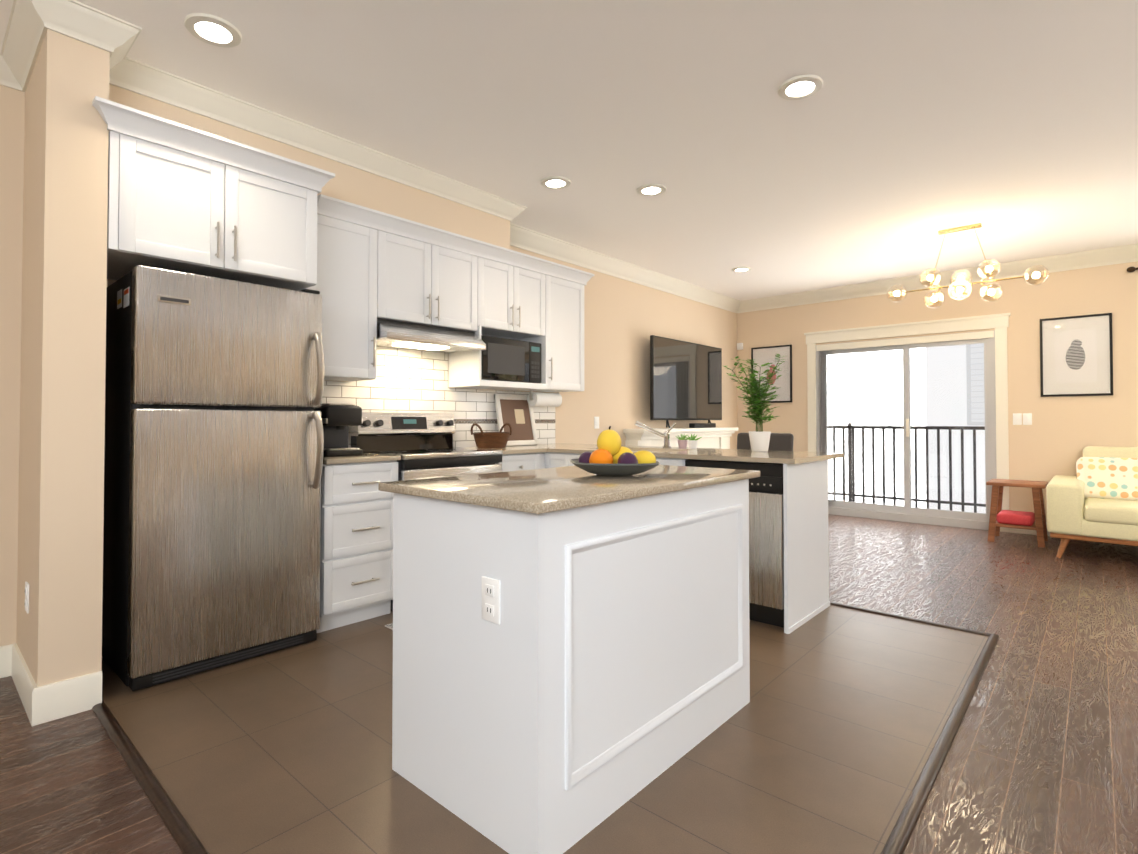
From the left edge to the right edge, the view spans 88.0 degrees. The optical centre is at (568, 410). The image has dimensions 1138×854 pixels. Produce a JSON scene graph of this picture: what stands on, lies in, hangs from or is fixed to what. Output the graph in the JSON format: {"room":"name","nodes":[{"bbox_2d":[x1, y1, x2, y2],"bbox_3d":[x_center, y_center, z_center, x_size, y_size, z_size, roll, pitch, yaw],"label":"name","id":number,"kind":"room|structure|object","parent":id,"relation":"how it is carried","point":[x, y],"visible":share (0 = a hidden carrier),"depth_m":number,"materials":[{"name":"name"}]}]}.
{"room":"kitchen","nodes":[
{"label":"kitchen","id":0,"kind":"room"},
{"bbox_2d":[16,29,109,686],"bbox_3d":[-2.160,-0.192,2.505,0.650,2.720,0.190,-1,-1,42],"label":"wall","id":1,"kind":"structure","parent":0,"point":[62,410],"depth_m":2.30,"materials":[{"name":"beige paint"}]},
{"bbox_2d":[4,643,47,725],"bbox_3d":[-2.212,1.099,2.391,0.636,0.135,0.016,-1,-1,42],"label":"baseboard","id":2,"kind":"structure","parent":1,"relation":"attached to","point":[31,696],"depth_m":2.31,"materials":[{"name":"white wood"}]},
{"bbox_2d":[24,581,28,613],"bbox_3d":[-2.201,0.757,2.391,0.072,0.116,0.009,-1,-1,42],"label":"switch plate","id":3,"kind":"object","parent":1,"relation":"attached to","point":[26,605],"depth_m":2.38,"materials":[{"name":"white plastic"}]},
{"bbox_2d":[0,0,59,91],"bbox_3d":[-2.187,-1.502,2.364,0.648,0.104,0.088,-1,-1,42],"label":"crown molding","id":4,"kind":"structure","parent":1,"relation":"attached to","point":[30,22],"depth_m":2.35,"materials":[{"name":"white wood"}]},
{"bbox_2d":[109,84,509,248],"bbox_3d":[-1.389,-1.371,3.599,0.370,0.326,2.440,-1,-1,42],"label":"wall","id":5,"kind":"structure","parent":0,"point":[350,184],"depth_m":3.52,"materials":[{"name":"beige paint"}]},
{"bbox_2d":[92,96,334,290],"bbox_3d":[-1.784,-0.930,2.886,0.712,0.570,0.969,-1,-1,42],"label":"upper cabinet","id":6,"kind":"object","parent":5,"relation":"attached to","point":[185,198],"visible":0.96,"depth_m":2.63,"materials":[{"name":"white wood"}]},
{"bbox_2d":[92,36,526,227],"bbox_3d":[-1.180,-1.483,3.474,0.110,0.104,2.528,-1,-1,42],"label":"crown molding","id":7,"kind":"structure","parent":5,"relation":"attached to","point":[126,73],"depth_m":3.11,"materials":[{"name":"white wood"}]},
{"bbox_2d":[0,85,737,645],"bbox_3d":[-1.371,-0.167,3.966,0.120,2.720,11.040,-1,-1,42],"label":"wall","id":8,"kind":"structure","parent":0,"point":[624,319],"depth_m":5.65,"materials":[{"name":"beige paint"}]},
{"bbox_2d":[0,645,7,677],"bbox_3d":[-3.680,1.080,1.260,0.016,0.135,3.660,-1,-1,42],"label":"baseboard","id":9,"kind":"structure","parent":8,"relation":"attached to","point":[3,649],"depth_m":2.59,"materials":[{"name":"white wood"}]},
{"bbox_2d":[0,84,23,91],"bbox_3d":[-3.663,-1.520,1.268,0.088,0.104,3.690,-1,-1,42],"label":"crown molding","id":10,"kind":"structure","parent":8,"relation":"attached to","point":[7,85],"depth_m":2.63,"materials":[{"name":"white wood"}]},
{"bbox_2d":[306,194,389,381],"bbox_3d":[-1.421,-0.697,3.557,0.338,1.005,0.503,-1,-1,42],"label":"upper cabinet","id":11,"kind":"object","parent":8,"relation":"attached to","point":[373,265],"depth_m":3.47,"materials":[{"name":"white wood"}]},
{"bbox_2d":[377,319,485,353],"bbox_3d":[-0.994,-0.492,3.956,0.438,0.134,0.768,-1,-1,42],"label":"range hood","id":12,"kind":"object","parent":8,"relation":"attached to","point":[402,335],"visible":0.96,"depth_m":3.84,"materials":[{"name":"silver metal"}]},
{"bbox_2d":[321,347,554,447],"bbox_3d":[-0.924,-0.129,4.370,0.008,0.858,2.400,-1,-1,42],"label":"backsplash","id":13,"kind":"structure","parent":8,"relation":"attached to","point":[411,381],"depth_m":4.24,"materials":[{"name":"tile"}]},
{"bbox_2d":[390,214,485,333],"bbox_3d":[-1.013,-0.879,4.017,0.338,0.625,0.837,-1,-1,42],"label":"upper cabinet","id":14,"kind":"object","parent":8,"relation":"attached to","point":[438,277],"depth_m":3.90,"materials":[{"name":"white wood"}]},
{"bbox_2d":[477,243,549,339],"bbox_3d":[-0.561,-0.890,4.523,0.338,0.585,0.747,-1,-1,42],"label":"upper cabinet","id":15,"kind":"object","parent":8,"relation":"attached to","point":[517,285],"depth_m":4.46,"materials":[{"name":"white wood"}]},
{"bbox_2d":[510,262,585,391],"bbox_3d":[-0.171,-0.673,4.956,0.338,1.005,0.537,-1,-1,42],"label":"upper cabinet","id":16,"kind":"object","parent":8,"relation":"attached to","point":[562,354],"depth_m":4.85,"materials":[{"name":"white wood"}]},
{"bbox_2d":[481,335,540,382],"bbox_3d":[-0.529,-0.379,4.528,0.308,0.318,0.605,-1,-1,42],"label":"microwave","id":17,"kind":"object","parent":16,"relation":"in","point":[505,359],"visible":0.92,"depth_m":4.40,"materials":[{"name":"black plastic"}]},
{"bbox_2d":[527,391,561,406],"bbox_3d":[-0.201,-0.101,4.944,0.116,0.127,0.340,-1,-1,42],"label":"paper towel holder","id":18,"kind":"object","parent":16,"relation":"attached to","point":[544,399],"visible":1,"depth_m":4.88,"materials":[{"name":"white paper"}]},
{"bbox_2d":[594,417,598,428],"bbox_3d":[0.270,0.113,5.700,0.010,0.116,0.072,-1,-1,42],"label":"switch plate","id":19,"kind":"object","parent":8,"relation":"attached to","point":[596,419],"depth_m":5.69,"materials":[{"name":"white plastic"}]},
{"bbox_2d":[510,224,743,311],"bbox_3d":[0.784,-1.419,6.218,0.120,0.139,4.360,-1,-1,42],"label":"crown molding","id":20,"kind":"structure","parent":8,"relation":"attached to","point":[522,238],"depth_m":5.82,"materials":[{"name":"white wood"}]},
{"bbox_2d":[102,605,988,853],"bbox_3d":[-0.073,1.173,2.923,3.175,0.004,3.230,-1,-1,42],"label":"floor","id":21,"kind":"structure","parent":0,"point":[824,740],"depth_m":2.00,"materials":[{"name":"brown tile"}]},
{"bbox_2d":[102,265,323,690],"bbox_3d":[-1.726,0.273,2.894,0.709,1.780,0.790,-1,-1,42],"label":"fridge","id":22,"kind":"object","parent":21,"relation":"on","point":[214,443],"visible":1,"depth_m":2.65,"materials":[{"name":"silver metal"}]},
{"bbox_2d":[385,623,392,629],"bbox_3d":[-0.514,1.174,3.364,0.530,0.010,0.880,-1,-1,42],"label":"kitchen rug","id":23,"kind":"object","parent":21,"relation":"on","point":[389,626],"visible":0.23,"depth_m":3.20,"materials":[{"name":"beige fabric"}]},
{"bbox_2d":[350,412,503,611],"bbox_3d":[-0.902,0.596,3.843,0.681,1.180,0.754,-1,-1,42],"label":"range","id":24,"kind":"object","parent":21,"relation":"on","point":[421,444],"visible":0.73,"depth_m":3.84,"materials":[{"name":"grey metal"}]},
{"bbox_2d":[392,477,756,853],"bbox_3d":[0.078,0.710,2.126,0.673,0.896,1.209,-1,-1,42],"label":"kitchen island","id":25,"kind":"object","parent":21,"relation":"on","point":[571,656],"depth_m":1.70,"materials":[{"name":"white paint"}]},
{"bbox_2d":[378,465,759,516],"bbox_3d":[0.076,0.249,2.141,0.730,0.026,1.270,-1,-1,42],"label":"island countertop","id":26,"kind":"structure","parent":25,"relation":"on","point":[535,492],"depth_m":1.83,"materials":[{"name":"beige stone"}]},
{"bbox_2d":[570,426,659,475],"bbox_3d":[0.166,0.145,2.184,0.371,0.181,0.341,-1,-1,42],"label":"fruit bowl","id":27,"kind":"object","parent":26,"relation":"on","point":[610,456],"visible":1,"depth_m":2.10,"materials":[{"name":"grey stone"}]},
{"bbox_2d":[685,459,783,627],"bbox_3d":[1.114,0.737,3.554,0.593,0.886,0.618,-1,-1,42],"label":"dishwasher","id":28,"kind":"object","parent":21,"relation":"on","point":[766,560],"visible":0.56,"depth_m":3.20,"materials":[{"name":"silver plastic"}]},
{"bbox_2d":[0,514,1137,853],"bbox_3d":[1.369,1.201,1.493,7.470,0.100,11.040,-1,-1,42],"label":"floor","id":29,"kind":"structure","parent":0,"point":[1042,756],"depth_m":2.18,"materials":[{"name":"brown wood"}]},
{"bbox_2d":[92,602,998,853],"bbox_3d":[0.177,1.164,2.700,2.586,0.015,3.312,-1,-1,42],"label":"trim","id":30,"kind":"structure","parent":29,"relation":"on","point":[186,839],"depth_m":1.89,"materials":[{"name":"brown wood"}]},
{"bbox_2d":[317,459,400,632],"bbox_3d":[-1.348,0.732,3.427,0.588,0.896,0.440,-1,-1,42],"label":"base cabinet","id":31,"kind":"object","parent":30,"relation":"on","point":[356,558],"depth_m":3.21,"materials":[{"name":"white wood"}]},
{"bbox_2d":[323,453,400,466],"bbox_3d":[-1.338,0.271,3.426,0.613,0.026,0.440,-1,-1,42],"label":"countertop","id":32,"kind":"structure","parent":31,"relation":"on","point":[365,458],"depth_m":3.25,"materials":[{"name":"beige stone"}]},
{"bbox_2d":[313,403,362,456],"bbox_3d":[-1.378,0.107,3.444,0.300,0.300,0.224,-1,-1,42],"label":"coffee maker","id":33,"kind":"object","parent":32,"relation":"on","point":[338,419],"visible":0.65,"depth_m":3.37,"materials":[{"name":"black plastic"}]},
{"bbox_2d":[498,451,548,471],"bbox_3d":[-0.515,0.747,4.323,0.635,0.896,0.465,-1,-1,42],"label":"base cabinet","id":34,"kind":"object","parent":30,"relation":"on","point":[511,460],"depth_m":4.15,"materials":[{"name":"white wood"}]},
{"bbox_2d":[457,447,544,450],"bbox_3d":[-0.534,0.286,4.327,0.613,0.026,0.435,-1,-1,42],"label":"countertop","id":35,"kind":"structure","parent":34,"relation":"on","point":[506,448],"depth_m":4.28,"materials":[{"name":"beige stone"}]},
{"bbox_2d":[471,423,511,448],"bbox_3d":[-0.572,0.181,4.359,0.228,0.183,0.326,-1,-1,42],"label":"basket","id":36,"kind":"object","parent":35,"relation":"on","point":[486,440],"visible":1,"depth_m":4.26,"materials":[{"name":"wicker"}]},
{"bbox_2d":[509,443,843,462],"bbox_3d":[0.552,0.284,4.191,2.413,0.026,0.810,-1,-1,42],"label":"countertop","id":37,"kind":"structure","parent":34,"relation":"on","point":[741,455],"depth_m":3.62,"materials":[{"name":"beige stone"}]},
{"bbox_2d":[494,394,537,445],"bbox_3d":[-0.428,0.074,4.809,0.109,0.414,0.400,-1,-1,42],"label":"picture","id":38,"kind":"object","parent":37,"relation":"on","point":[516,412],"visible":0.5,"depth_m":4.81,"materials":[{"name":"brown"}]},
{"bbox_2d":[634,421,675,447],"bbox_3d":[0.632,0.171,4.343,0.223,0.202,0.238,-1,-1,42],"label":"faucet","id":39,"kind":"object","parent":37,"relation":"on","point":[665,435],"visible":1,"depth_m":4.35,"materials":[{"name":"silver metal"}]},
{"bbox_2d":[676,433,701,448],"bbox_3d":[0.864,0.218,4.291,0.104,0.108,0.196,1,-1,-32],"label":"pots","id":40,"kind":"object","parent":37,"relation":"on","point":[692,441],"visible":1,"depth_m":4.26,"materials":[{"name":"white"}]},
{"bbox_2d":[724,354,784,451],"bbox_3d":[1.227,-0.052,3.848,0.377,0.631,0.496,-1,-1,42],"label":"potted plant","id":41,"kind":"object","parent":37,"relation":"on","point":[759,437],"visible":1,"depth_m":3.82,"materials":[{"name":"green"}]},
{"bbox_2d":[549,451,572,467],"bbox_3d":[0.138,0.749,4.439,0.275,0.896,0.620,-1,-1,42],"label":"base cabinet","id":42,"kind":"object","parent":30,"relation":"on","point":[556,458],"depth_m":4.21,"materials":[{"name":"white wood"}]},
{"bbox_2d":[573,447,720,465],"bbox_3d":[0.533,0.743,4.086,0.972,0.896,0.620,-1,-1,42],"label":"base cabinet","id":43,"kind":"object","parent":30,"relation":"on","point":[674,460],"depth_m":3.61,"materials":[{"name":"white wood"}]},
{"bbox_2d":[623,427,737,448],"bbox_3d":[1.339,0.716,6.692,0.260,1.045,2.070,-1,-1,42],"label":"mantel","id":44,"kind":"object","parent":29,"relation":"on","point":[717,438],"visible":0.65,"depth_m":6.50,"materials":[{"name":"white"}]},
{"bbox_2d":[650,335,721,427],"bbox_3d":[1.387,-0.296,6.727,0.190,0.978,1.530,-1,-1,42],"label":"tv","id":45,"kind":"object","parent":44,"relation":"on","point":[685,380],"visible":1,"depth_m":6.64,"materials":[{"name":"black plastic"}]},
{"bbox_2d":[737,433,793,450],"bbox_3d":[1.363,0.683,4.354,0.444,1.036,0.468,-1,-1,42],"label":"chair","id":46,"kind":"object","parent":29,"relation":"on","point":[780,441],"visible":0.15,"depth_m":4.42,"materials":[{"name":"grey fabric"}]},
{"bbox_2d":[986,479,1047,547],"bbox_3d":[4.209,0.944,5.531,0.430,0.559,0.440,-1,-1,42],"label":"side table","id":47,"kind":"object","parent":29,"relation":"on","point":[1000,517],"visible":0.98,"depth_m":5.46,"materials":[{"name":"brown wood"}]},
{"bbox_2d":[1046,446,1137,557],"bbox_3d":[5.075,0.759,4.567,2.090,0.901,1.073,-1,-1,42],"label":"sofa","id":48,"kind":"object","parent":29,"relation":"on","point":[1095,499],"visible":0.98,"depth_m":4.84,"materials":[{"name":"yellow fabric"}]},
{"bbox_2d":[0,0,1137,300],"bbox_3d":[1.369,-1.618,1.541,7.470,0.100,11.040,-1,-1,42],"label":"ceiling","id":49,"kind":"structure","parent":0,"point":[900,138],"depth_m":3.04,"materials":[{"name":"white paint"}]},
{"bbox_2d":[184,13,241,47],"bbox_3d":[-1.450,-1.548,2.404,0.203,0.012,0.203,0,-1,-3],"label":"recessed light","id":50,"kind":"object","parent":49,"relation":"in","point":[213,30],"depth_m":2.39,"materials":[{"name":"white"}]},
{"bbox_2d":[541,176,570,188],"bbox_3d":[-0.089,-1.522,3.937,0.203,0.012,0.203,0,-1,-3],"label":"recessed light","id":51,"kind":"object","parent":49,"relation":"in","point":[551,182],"depth_m":3.93,"materials":[{"name":"white"}]},
{"bbox_2d":[637,183,665,195],"bbox_3d":[0.567,-1.520,4.059,0.203,0.012,0.203,0,-1,-3],"label":"recessed light","id":52,"kind":"object","parent":49,"relation":"in","point":[652,189],"depth_m":4.05,"materials":[{"name":"white"}]},
{"bbox_2d":[732,267,751,271],"bbox_3d":[1.812,-1.484,6.191,0.203,0.012,0.203,0,-1,-3],"label":"recessed light","id":53,"kind":"object","parent":49,"relation":"in","point":[738,269],"depth_m":6.18,"materials":[{"name":"white"}]},
{"bbox_2d":[777,74,822,99],"bbox_3d":[1.103,-1.541,2.814,0.203,0.012,0.203,0,-1,-3],"label":"recessed light","id":54,"kind":"object","parent":49,"relation":"in","point":[802,86],"depth_m":2.80,"materials":[{"name":"white"}]},
{"bbox_2d":[887,223,1048,307],"bbox_3d":[3.230,-1.197,4.849,1.114,0.630,0.326,-1,-1,42],"label":"chandelier","id":55,"kind":"object","parent":49,"relation":"hanging from","point":[963,279],"visible":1,"depth_m":4.82,"materials":[{"name":"glass"}]},
{"bbox_2d":[737,261,1137,521],"bbox_3d":[5.052,-0.141,5.547,7.350,2.720,0.120,-1,-1,42],"label":"wall","id":56,"kind":"structure","parent":0,"point":[1058,435],"depth_m":5.89,"materials":[{"name":"beige paint"}]},
{"bbox_2d":[737,343,742,349],"bbox_3d":[2.299,-0.869,7.920,0.080,0.090,0.030,-1,-1,42],"label":"switch plate","id":57,"kind":"object","parent":56,"relation":"attached to","point":[739,345],"depth_m":7.91,"materials":[{"name":"white plastic"}]},
{"bbox_2d":[751,345,791,402],"bbox_3d":[2.619,-0.472,7.631,0.534,0.731,0.022,-1,-1,42],"label":"wall picture","id":58,"kind":"object","parent":56,"relation":"attached to","point":[762,355],"visible":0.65,"depth_m":7.58,"materials":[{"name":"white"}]},
{"bbox_2d":[804,313,1010,531],"bbox_3d":[3.737,0.128,6.679,2.061,2.221,0.138,-1,-1,42],"label":"patio door","id":59,"kind":"structure","parent":56,"relation":"in","point":[996,448],"depth_m":6.56,"materials":[{"name":"white"}]},
{"bbox_2d":[734,244,1137,312],"bbox_3d":[4.886,-1.430,5.563,7.110,0.139,0.110,-1,-1,42],"label":"crown molding","id":60,"kind":"structure","parent":56,"relation":"attached to","point":[1126,253],"depth_m":6.26,"materials":[{"name":"white"}]},
{"bbox_2d":[1013,413,1031,424],"bbox_3d":[4.545,0.081,5.910,0.152,0.116,0.010,-1,-1,42],"label":"switch plate","id":61,"kind":"object","parent":56,"relation":"attached to","point":[1016,421],"depth_m":5.91,"materials":[{"name":"white plastic"}]},
{"bbox_2d":[1010,522,1050,535],"bbox_3d":[6.048,1.135,4.544,4.257,0.135,0.016,-1,-1,42],"label":"baseboard","id":62,"kind":"structure","parent":56,"relation":"attached to","point":[1013,530],"depth_m":5.87,"materials":[{"name":"white wood"}]},
{"bbox_2d":[1040,313,1112,396],"bbox_3d":[4.846,-0.525,5.641,0.526,0.766,0.022,-1,-1,42],"label":"wall picture","id":63,"kind":"object","parent":56,"relation":"attached to","point":[1076,355],"visible":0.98,"depth_m":5.63,"materials":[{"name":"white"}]},
{"bbox_2d":[1127,267,1137,271],"bbox_3d":[5.981,-1.296,4.588,2.387,0.052,0.100,-1,-1,42],"label":"curtain rod","id":64,"kind":"object","parent":56,"relation":"attached to","point":[1131,269],"visible":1,"depth_m":5.33,"materials":[{"name":"brown metal"}]},
{"label":"outside","id":65,"kind":"structure","parent":0,"visible":0},
{"bbox_2d":[827,347,925,507],"bbox_3d":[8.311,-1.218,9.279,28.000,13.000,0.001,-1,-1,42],"label":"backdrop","id":66,"kind":"structure","parent":65,"point":[880,399],"depth_m":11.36,"materials":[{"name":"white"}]},
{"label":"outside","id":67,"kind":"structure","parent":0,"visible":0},
{"bbox_2d":[926,343,985,512],"bbox_3d":[7.941,0.221,8.616,4.700,4.100,0.245,-1,-1,42],"label":"neighbour","id":68,"kind":"structure","parent":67,"point":[933,386],"depth_m":9.83,"materials":[{"name":"white"}]},
{"bbox_3d":[5.435,1.293,6.019,9.000,0.110,1.130,-1,-1,42],"label":"balcony","id":69,"kind":"object","parent":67,"visible":0},
{"bbox_2d":[827,423,985,512],"bbox_3d":[5.740,0.684,6.380,8.013,1.100,0.040,-1,-1,42],"label":"railing","id":70,"kind":"object","parent":69,"relation":"on","point":[851,438],"depth_m":7.69,"materials":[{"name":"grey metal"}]}
]}

